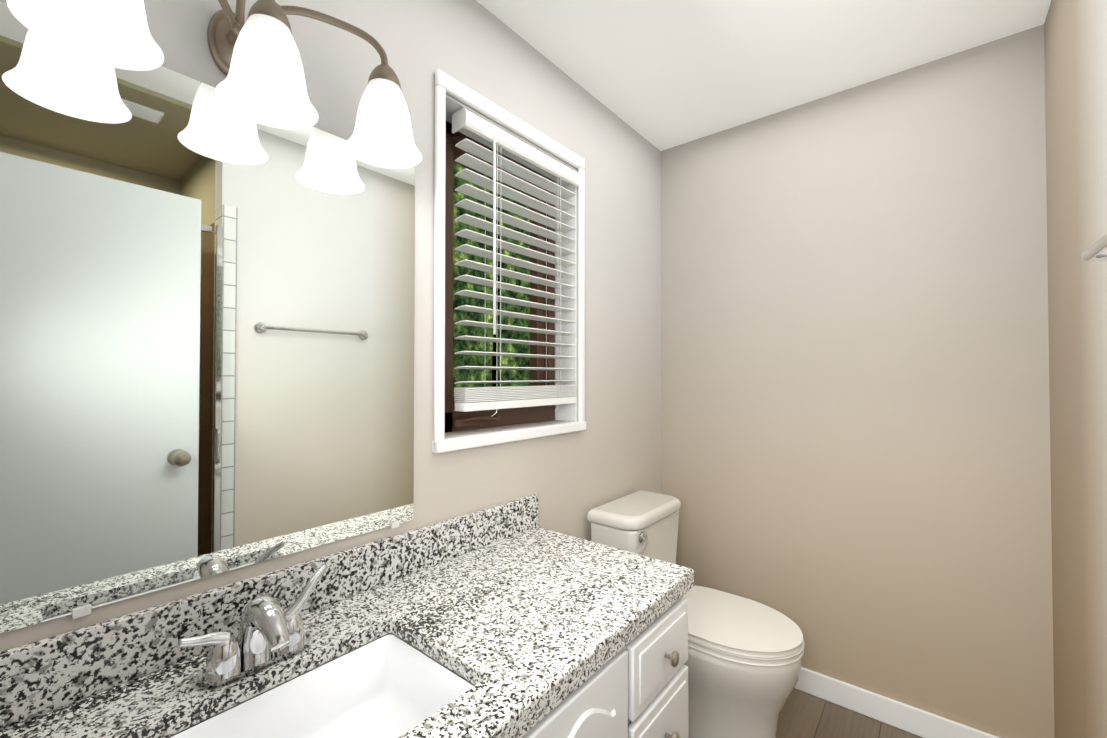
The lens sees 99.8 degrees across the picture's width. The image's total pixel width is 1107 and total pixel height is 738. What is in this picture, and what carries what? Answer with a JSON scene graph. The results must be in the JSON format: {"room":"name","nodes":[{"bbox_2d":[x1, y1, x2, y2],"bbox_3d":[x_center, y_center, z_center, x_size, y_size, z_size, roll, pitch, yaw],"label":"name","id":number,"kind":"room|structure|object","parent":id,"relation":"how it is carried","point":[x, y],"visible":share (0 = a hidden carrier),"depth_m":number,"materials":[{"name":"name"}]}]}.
{"room":"bathroom","nodes":[
{"label":"bathroom","id":0,"kind":"room"},
{"bbox_2d":[0,0,663,737],"bbox_3d":[-0.534,0.099,1.221,0.240,2.440,3.589,-1,-1,39],"label":"wall","id":1,"kind":"structure","parent":0,"point":[619,453],"depth_m":1.50,"materials":[{"name":"paint"}]},
{"bbox_2d":[0,2,414,633],"bbox_3d":[-0.863,-0.078,0.624,0.008,0.946,1.564,-1,-1,39],"label":"mirror","id":2,"kind":"object","parent":1,"relation":"attached to","point":[206,332],"visible":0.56,"depth_m":0.85,"materials":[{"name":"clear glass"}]},
{"bbox_2d":[6,0,421,168],"bbox_3d":[-0.539,-0.641,0.869,0.210,0.322,0.622,-1,-1,39],"label":"sconce","id":3,"kind":"object","parent":1,"relation":"attached to","point":[256,58],"visible":1,"depth_m":0.83,"materials":[{"name":"white glass"}]},
{"bbox_2d":[432,69,585,452],"bbox_3d":[-0.169,-0.295,1.600,0.201,1.058,0.697,-1,-1,39],"label":"window","id":4,"kind":"structure","parent":1,"relation":"in","point":[446,107],"depth_m":1.53,"materials":[{"name":"white wood"}]},
{"bbox_2d":[452,108,579,415],"bbox_3d":[-0.102,-0.311,1.589,0.070,0.917,0.563,-1,-1,39],"label":"window blind","id":5,"kind":"object","parent":4,"relation":"attached to","point":[468,123],"visible":1,"depth_m":1.54,"materials":[{"name":"white plastic"}]},
{"bbox_2d":[476,0,1050,150],"bbox_3d":[0.414,-1.162,0.463,2.690,0.060,3.589,-1,-1,39],"label":"ceiling","id":6,"kind":"structure","parent":0,"point":[661,75],"depth_m":1.61,"materials":[{"name":"paint"}]},
{"bbox_2d":[776,688,921,737],"bbox_3d":[0.414,1.338,0.428,2.690,0.060,3.589,-1,-1,39],"label":"floor","id":7,"kind":"structure","parent":0,"point":[804,714],"depth_m":1.75,"materials":[{"name":"wood"}]},
{"bbox_2d":[521,721,540,737],"bbox_3d":[-0.407,0.940,0.724,0.570,0.744,0.460,-1,-1,39],"label":"base cabinet","id":8,"kind":"object","parent":7,"relation":"on","point":[535,732],"depth_m":0.76,"materials":[{"name":"white wood"}]},
{"bbox_2d":[541,632,644,737],"bbox_3d":[-0.167,0.944,1.017,0.570,0.744,0.376,-1,-1,39],"label":"base cabinet","id":9,"kind":"object","parent":7,"relation":"on","point":[636,687],"depth_m":0.92,"materials":[{"name":"white wood"}]},
{"bbox_2d":[642,596,687,737],"bbox_3d":[0.034,0.947,1.263,0.570,0.744,0.340,-1,-1,39],"label":"drawers","id":10,"kind":"object","parent":7,"relation":"on","point":[666,638],"depth_m":1.11,"materials":[{"name":"white wood"}]},
{"bbox_2d":[0,494,693,737],"bbox_3d":[-0.477,0.490,0.644,0.568,0.151,1.996,-1,-1,39],"label":"countertop","id":11,"kind":"structure","parent":10,"relation":"on","point":[517,617],"depth_m":0.90,"materials":[{"name":"stone"}]},
{"bbox_2d":[177,564,327,687],"bbox_3d":[-0.496,0.457,0.817,0.146,0.130,0.245,-1,-1,39],"label":"faucet","id":12,"kind":"object","parent":11,"relation":"on","point":[271,632],"visible":1,"depth_m":0.80,"materials":[{"name":"silver metal"}]},
{"bbox_2d":[170,634,473,737],"bbox_3d":[-0.373,0.622,0.704,0.296,0.143,0.462,-1,-1,39],"label":"sink basin","id":13,"kind":"object","parent":11,"relation":"in","point":[390,686],"visible":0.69,"depth_m":0.88,"materials":[{"name":"white ceramic"}]},
{"bbox_2d":[587,490,803,737],"bbox_3d":[0.525,0.934,1.723,0.712,0.784,0.470,-1,-1,39],"label":"toilet","id":14,"kind":"object","parent":7,"relation":"on","point":[743,662],"visible":0.54,"depth_m":1.57,"materials":[{"name":"white ceramic"}]},
{"bbox_2d":[664,27,1047,737],"bbox_3d":[1.154,0.110,2.004,1.320,2.440,0.240,-1,-1,39],"label":"wall","id":15,"kind":"structure","parent":0,"point":[846,378],"depth_m":1.78,"materials":[{"name":"paint"}]},
{"bbox_2d":[794,667,999,737],"bbox_3d":[1.048,1.281,1.906,1.320,0.095,0.019,-1,-1,39],"label":"baseboard","id":16,"kind":"structure","parent":15,"relation":"attached to","point":[905,717],"depth_m":1.72,"materials":[{"name":"white wood"}]},
{"bbox_2d":[1036,0,1106,737],"bbox_3d":[1.225,0.095,0.969,0.100,2.440,1.751,-1,-1,39],"label":"wall","id":17,"kind":"structure","parent":0,"point":[1071,42],"depth_m":1.23,"materials":[{"name":"paint"}]},
{"bbox_2d":[1081,234,1106,261],"bbox_3d":[0.857,-0.209,0.662,0.075,0.052,0.552,-1,-1,39],"label":"towel rail","id":18,"kind":"object","parent":17,"relation":"attached to","point":[1094,253],"visible":1,"depth_m":0.81,"materials":[{"name":"silver metal"}]},
{"label":"outside","id":19,"kind":"structure","parent":0,"visible":0},
{"bbox_2d":[453,162,529,395],"bbox_3d":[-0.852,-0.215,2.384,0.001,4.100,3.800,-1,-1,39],"label":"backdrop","id":20,"kind":"structure","parent":19,"point":[479,360],"depth_m":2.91,"materials":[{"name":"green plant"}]}
]}

